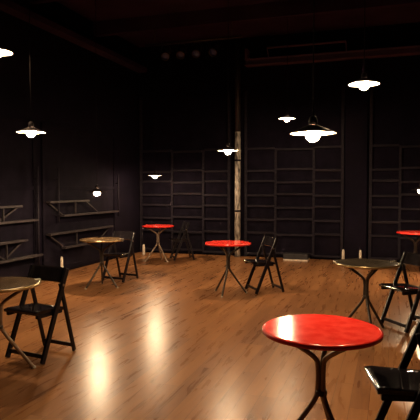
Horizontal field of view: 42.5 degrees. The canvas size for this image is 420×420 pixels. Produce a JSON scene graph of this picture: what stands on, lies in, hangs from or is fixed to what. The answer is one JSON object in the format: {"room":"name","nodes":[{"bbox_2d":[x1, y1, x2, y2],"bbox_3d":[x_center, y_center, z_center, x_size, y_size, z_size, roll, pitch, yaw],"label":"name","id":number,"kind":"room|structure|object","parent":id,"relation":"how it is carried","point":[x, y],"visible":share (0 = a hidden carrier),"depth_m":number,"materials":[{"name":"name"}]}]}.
{"room":"entertainment venue","nodes":[
{"label":"entertainment venue","id":0,"kind":"room"},
{"bbox_2d":[0,0,139,264],"bbox_3d":[-3.882,-1.126,6.154,0.150,4.750,13.985,1,2,18],"label":"wall","id":1,"kind":"structure","parent":0,"point":[69,80],"depth_m":10.01,"materials":[{"name":"black paint"}]},
{"bbox_2d":[0,114,36,276],"bbox_3d":[-3.090,-0.137,8.263,0.036,2.600,1.331,1,2,18],"label":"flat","id":2,"kind":"object","parent":1,"relation":"attached to","point":[17,150],"visible":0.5,"depth_m":8.47,"materials":[{"name":"black fabric"}]},
{"bbox_2d":[0,205,38,224],"bbox_3d":[-3.050,0.068,8.247,0.158,0.272,1.195,1,2,18],"label":"truss","id":3,"kind":"object","parent":1,"relation":"attached to","point":[11,206],"visible":1,"depth_m":8.20,"materials":[{"name":"black metal"}]},
{"bbox_2d":[0,239,42,263],"bbox_3d":[-3.033,0.626,8.319,0.158,0.312,1.299,1,2,18],"label":"truss","id":4,"kind":"object","parent":1,"relation":"attached to","point":[4,260],"visible":0.99,"depth_m":8.26,"materials":[{"name":"black metal"}]},
{"bbox_2d":[28,0,64,3],"bbox_3d":[2.109,-3.411,7.070,10.572,0.260,0.120,1,2,18],"label":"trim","id":5,"kind":"structure","parent":1,"relation":"attached to","point":[31,1],"depth_m":8.66,"materials":[{"name":"black"}]},
{"bbox_2d":[54,168,59,222],"bbox_3d":[-2.671,-0.258,9.392,0.116,0.950,0.030,1,2,18],"label":"upright","id":6,"kind":"object","parent":1,"relation":"attached to","point":[57,179],"visible":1,"depth_m":9.37,"materials":[{"name":"black wood"}]},
{"bbox_2d":[0,0,146,72],"bbox_3d":[-3.715,-2.957,5.997,0.220,0.100,13.635,1,2,18],"label":"trim","id":7,"kind":"structure","parent":1,"relation":"attached to","point":[7,6],"depth_m":9.42,"materials":[{"name":"black wood"}]},
{"bbox_2d":[40,122,115,269],"bbox_3d":[-2.419,-0.218,10.267,0.036,2.600,2.524,1,2,18],"label":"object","id":8,"kind":"object","parent":1,"relation":"attached to","point":[70,150],"visible":0.77,"depth_m":10.03,"materials":[{"name":"black fabric"}]},
{"bbox_2d":[46,225,112,248],"bbox_3d":[-2.414,0.513,10.167,0.158,0.307,2.171,1,2,18],"label":"truss","id":9,"kind":"object","parent":1,"relation":"attached to","point":[109,226],"visible":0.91,"depth_m":9.90,"materials":[{"name":"black metal"}]},
{"bbox_2d":[46,200,118,216],"bbox_3d":[-2.374,-0.051,10.265,0.158,0.287,2.426,1,2,18],"label":"truss","id":10,"kind":"object","parent":1,"relation":"attached to","point":[65,201],"visible":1,"depth_m":9.88,"materials":[{"name":"black metal"}]},
{"bbox_2d":[115,174,118,215],"bbox_3d":[-1.983,-0.316,11.449,0.116,0.900,0.030,1,2,18],"label":"upright","id":11,"kind":"object","parent":1,"relation":"attached to","point":[117,183],"visible":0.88,"depth_m":11.42,"materials":[{"name":"black wood"}]},
{"bbox_2d":[93,0,419,36],"bbox_3d":[2.743,-3.488,8.965,10.572,0.260,0.120,1,2,18],"label":"beam","id":12,"kind":"structure","parent":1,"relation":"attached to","point":[289,8],"depth_m":9.65,"materials":[{"name":"black wood"}]},
{"bbox_2d":[0,252,419,419],"bbox_3d":[1.202,1.366,4.553,10.872,0.100,13.985,1,2,18],"label":"floor","id":13,"kind":"structure","parent":0,"point":[162,344],"depth_m":5.05,"materials":[{"name":"laminate"}]},
{"bbox_2d":[0,277,40,368],"bbox_3d":[-1.720,0.953,4.395,0.652,0.738,0.652,1,2,18],"label":"bistro table","id":14,"kind":"object","parent":13,"relation":"on","point":[16,285],"visible":1,"depth_m":4.40,"materials":[{"name":"brown metal"}]},
{"bbox_2d":[34,166,39,264],"bbox_3d":[-2.854,0.215,8.859,0.120,1.850,0.038,1,2,18],"label":"upright","id":15,"kind":"object","parent":13,"relation":"on","point":[37,167],"visible":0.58,"depth_m":8.82,"materials":[{"name":"black wood"}]},
{"bbox_2d":[4,265,75,363],"bbox_3d":[-1.519,0.911,4.846,0.438,0.792,0.496,1,3,27],"label":"folding chair","id":16,"kind":"object","parent":13,"relation":"on","point":[44,272],"visible":0.91,"depth_m":4.84,"materials":[{"name":"black paint"}]},
{"bbox_2d":[79,237,122,288],"bbox_3d":[-1.634,0.799,8.172,0.664,0.738,0.652,1,2,18],"label":"bistro table","id":17,"kind":"object","parent":13,"relation":"on","point":[101,240],"visible":1,"depth_m":8.11,"materials":[{"name":"brown metal"}]},
{"bbox_2d":[103,231,138,282],"bbox_3d":[-1.467,0.749,8.815,0.438,0.792,0.496,1,3,28],"label":"folding chair","id":18,"kind":"object","parent":13,"relation":"on","point":[126,235],"visible":0.86,"depth_m":8.82,"materials":[{"name":"black paint"}]},
{"bbox_2d":[142,244,144,254],"bbox_3d":[-1.482,0.889,12.073,0.062,0.240,0.061,1,2,18],"label":"candle","id":19,"kind":"object","parent":13,"relation":"on","point":[143,246],"visible":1,"depth_m":12.05,"materials":[{"name":"white wax"}]},
{"bbox_2d":[142,224,173,261],"bbox_3d":[-1.069,0.683,11.112,0.652,0.730,0.652,1,2,18],"label":"bistro table","id":20,"kind":"object","parent":13,"relation":"on","point":[159,226],"visible":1,"depth_m":11.06,"materials":[{"name":"red metal"}]},
{"bbox_2d":[168,221,194,260],"bbox_3d":[-0.601,0.644,11.382,0.496,0.792,0.438,-1,2,-14],"label":"folding chair","id":21,"kind":"object","parent":13,"relation":"on","point":[185,225],"visible":1,"depth_m":11.26,"materials":[{"name":"black paint"}]},
{"bbox_2d":[205,240,250,297],"bbox_3d":[0.255,0.824,7.651,0.652,0.730,0.652,1,2,18],"label":"bistro table","id":22,"kind":"object","parent":13,"relation":"on","point":[222,243],"visible":1,"depth_m":7.63,"materials":[{"name":"red metal"}]},
{"bbox_2d":[234,38,240,256],"bbox_3d":[0.604,-1.349,11.748,0.170,4.740,0.170,1,2,18],"label":"timber post","id":23,"kind":"object","parent":13,"relation":"on","point":[237,210],"visible":0.97,"depth_m":11.69,"materials":[{"name":"brown wood"}]},
{"bbox_2d":[243,236,284,293],"bbox_3d":[0.782,0.788,7.864,0.496,0.792,0.438,-1,2,-17],"label":"folding chair","id":24,"kind":"object","parent":13,"relation":"on","point":[267,240],"visible":1,"depth_m":7.76,"materials":[{"name":"black paint"}]},
{"bbox_2d":[283,252,308,260],"bbox_3d":[1.801,0.972,11.262,0.500,0.140,0.300,1,2,18],"label":"box","id":25,"kind":"object","parent":13,"relation":"on","point":[288,256],"visible":1,"depth_m":11.13,"materials":[{"name":"black paint"}]},
{"bbox_2d":[262,314,383,419],"bbox_3d":[0.614,1.012,2.987,0.652,0.734,0.652,1,2,18],"label":"bistro table","id":26,"kind":"object","parent":13,"relation":"on","point":[324,333],"visible":1,"depth_m":2.92,"materials":[{"name":"red metal"}]},
{"bbox_2d":[333,258,399,328],"bbox_3d":[1.617,0.903,5.618,0.665,0.738,0.652,1,2,18],"label":"bistro table","id":27,"kind":"object","parent":13,"relation":"on","point":[374,265],"visible":0.93,"depth_m":5.59,"materials":[{"name":"gold metal"}]},
{"bbox_2d":[364,319,419,419],"bbox_3d":[1.137,0.987,2.982,0.496,0.792,0.438,0,2,6],"label":"folding chair","id":28,"kind":"object","parent":13,"relation":"on","point":[401,383],"visible":1,"depth_m":3.00,"materials":[{"name":"black paint"}]},
{"bbox_2d":[379,252,419,332],"bbox_3d":[2.153,0.870,5.841,0.496,0.792,0.438,-1,2,-19],"label":"folding chair","id":29,"kind":"object","parent":13,"relation":"on","point":[408,258],"visible":0.98,"depth_m":5.91,"materials":[{"name":"black paint"}]},
{"bbox_2d":[396,231,419,271],"bbox_3d":[3.608,0.750,9.473,0.652,0.730,0.652,1,2,18],"label":"bistro table","id":30,"kind":"object","parent":13,"relation":"on","point":[403,233],"visible":0.78,"depth_m":9.46,"materials":[{"name":"red metal"}]},
{"bbox_2d":[57,0,419,47],"bbox_3d":[1.202,-3.480,4.355,10.872,0.100,13.985,1,2,18],"label":"ceiling","id":31,"kind":"structure","parent":0,"point":[105,9],"depth_m":10.36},
{"bbox_2d":[0,47,12,56],"bbox_3d":[-2.068,-2.470,5.204,0.294,1.986,0.294,1,2,18],"label":"pendant lamp","id":32,"kind":"object","parent":31,"relation":"hanging from","point":[3,52],"visible":1,"depth_m":5.30,"materials":[{"name":"white metal"}]},
{"bbox_2d":[16,0,45,136],"bbox_3d":[-1.847,-2.112,5.519,0.294,2.728,0.294,1,2,18],"label":"pendant lamp","id":33,"kind":"object","parent":31,"relation":"hanging from","point":[30,130],"visible":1,"depth_m":5.54,"materials":[{"name":"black metal"}]},
{"bbox_2d":[88,0,105,195],"bbox_3d":[-1.715,-1.899,8.130,0.294,3.366,0.294,1,2,18],"label":"pendant lamp","id":34,"kind":"object","parent":31,"relation":"hanging from","point":[96,190],"visible":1,"depth_m":8.15,"materials":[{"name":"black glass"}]},
{"bbox_2d":[148,46,161,177],"bbox_3d":[-1.139,-2.180,11.120,0.294,3.046,0.294,1,2,18],"label":"pendant lamp","id":35,"kind":"object","parent":31,"relation":"hanging from","point":[154,174],"visible":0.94,"depth_m":11.10,"materials":[{"name":"black metal"}]},
{"bbox_2d":[145,22,241,46],"bbox_3d":[-0.326,-3.379,9.971,1.896,0.558,0.048,1,2,18],"label":"bar","id":36,"kind":"object","parent":31,"relation":"hanging from","point":[231,36],"visible":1,"depth_m":9.95,"materials":[{"name":"black metal"}]},
{"bbox_2d":[161,44,170,60],"bbox_3d":[-0.829,-2.955,10.144,0.192,0.319,0.277,0,2,1],"label":"stage light","id":37,"kind":"object","parent":36,"relation":"hanging from","point":[165,55],"visible":1,"depth_m":10.09,"materials":[{"name":"black metal"}]},
{"bbox_2d":[176,43,186,58],"bbox_3d":[-0.533,-2.951,10.045,0.192,0.319,0.277,0,2,7],"label":"stage light","id":38,"kind":"object","parent":36,"relation":"hanging from","point":[180,54],"visible":1,"depth_m":9.99,"materials":[{"name":"black metal"}]},
{"bbox_2d":[192,41,201,57],"bbox_3d":[-0.236,-2.947,9.945,0.192,0.319,0.277,1,2,13],"label":"stage light","id":39,"kind":"object","parent":36,"relation":"hanging from","point":[195,53],"visible":1,"depth_m":9.90,"materials":[{"name":"black metal"}]},
{"bbox_2d":[209,40,219,56],"bbox_3d":[0.079,-2.943,9.840,0.192,0.319,0.277,1,2,18],"label":"stage light","id":40,"kind":"object","parent":36,"relation":"hanging from","point":[213,51],"visible":1,"depth_m":9.80,"materials":[{"name":"black metal"}]},
{"bbox_2d":[218,143,237,153],"bbox_3d":[0.251,-2.163,7.468,0.294,2.783,0.294,1,2,18],"label":"pendant lamp","id":41,"kind":"object","parent":31,"relation":"hanging from","point":[227,149],"visible":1,"depth_m":7.49,"materials":[{"name":"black metal"}]},
{"bbox_2d":[279,17,294,121],"bbox_3d":[1.361,-2.599,9.502,0.294,2.078,0.294,1,2,18],"label":"pendant lamp","id":42,"kind":"object","parent":31,"relation":"hanging from","point":[286,117],"visible":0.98,"depth_m":9.49,"materials":[{"name":"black metal"}]},
{"bbox_2d":[290,0,335,141],"bbox_3d":[0.655,-1.910,3.375,0.294,2.956,0.294,1,2,18],"label":"pendant lamp","id":43,"kind":"object","parent":31,"relation":"hanging from","point":[312,131],"visible":1,"depth_m":3.40,"materials":[{"name":"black metal"}]},
{"bbox_2d":[309,116,316,124],"bbox_3d":[0.655,-0.564,3.430,0.054,0.070,0.053,1,2,18],"label":"socket","id":44,"kind":"object","parent":43,"relation":"attached to","point":[313,119],"depth_m":3.41,"materials":[{"name":"black metal"}]},
{"bbox_2d":[348,3,379,89],"bbox_3d":[1.470,-2.303,5.111,0.294,2.313,0.294,1,2,18],"label":"pendant lamp","id":45,"kind":"object","parent":31,"relation":"hanging from","point":[364,82],"visible":1,"depth_m":5.13,"materials":[{"name":"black metal"}]},
{"bbox_2d":[361,72,366,78],"bbox_3d":[1.470,-1.278,5.152,0.054,0.070,0.053,1,2,18],"label":"socket","id":46,"kind":"object","parent":45,"relation":"attached to","point":[364,75],"depth_m":5.13,"materials":[{"name":"black metal"}]},
{"bbox_2d":[139,22,419,258],"bbox_3d":[3.397,-1.324,11.009,10.572,4.750,0.150,1,2,18],"label":"wall","id":47,"kind":"structure","parent":0,"point":[204,74],"depth_m":11.60,"materials":[{"name":"black paint"}]},
{"bbox_2d":[139,92,230,255],"bbox_3d":[-0.589,-0.799,12.241,2.193,3.600,0.080,1,2,18],"label":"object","id":48,"kind":"object","parent":47,"relation":"attached to","point":[181,137],"visible":0.95,"depth_m":12.24,"materials":[{"name":"black fabric"}]},
{"bbox_2d":[244,85,344,259],"bbox_3d":[1.757,-0.767,11.457,2.114,3.600,0.080,1,2,18],"label":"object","id":49,"kind":"object","parent":47,"relation":"attached to","point":[294,184],"visible":0.97,"depth_m":11.46,"materials":[{"name":"black fabric"}]},
{"bbox_2d":[244,40,419,66],"bbox_3d":[4.543,-3.199,10.285,7.988,0.345,0.290,1,2,18],"label":"girder","id":50,"kind":"object","parent":47,"relation":"attached to","point":[405,50],"visible":1,"depth_m":10.97,"materials":[{"name":"metal"}]},
{"bbox_2d":[344,58,367,258],"bbox_3d":[2.983,-1.000,11.028,0.437,4.100,0.100,1,2,18],"label":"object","id":51,"kind":"structure","parent":47,"relation":"attached to","point":[356,106],"depth_m":10.98,"materials":[{"name":"black paint"}]},
{"bbox_2d":[368,81,419,262],"bbox_3d":[3.795,-0.739,10.775,1.192,3.600,0.080,1,2,18],"label":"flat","id":52,"kind":"object","parent":47,"relation":"attached to","point":[394,137],"visible":0.91,"depth_m":10.82,"materials":[{"name":"black fabric"}]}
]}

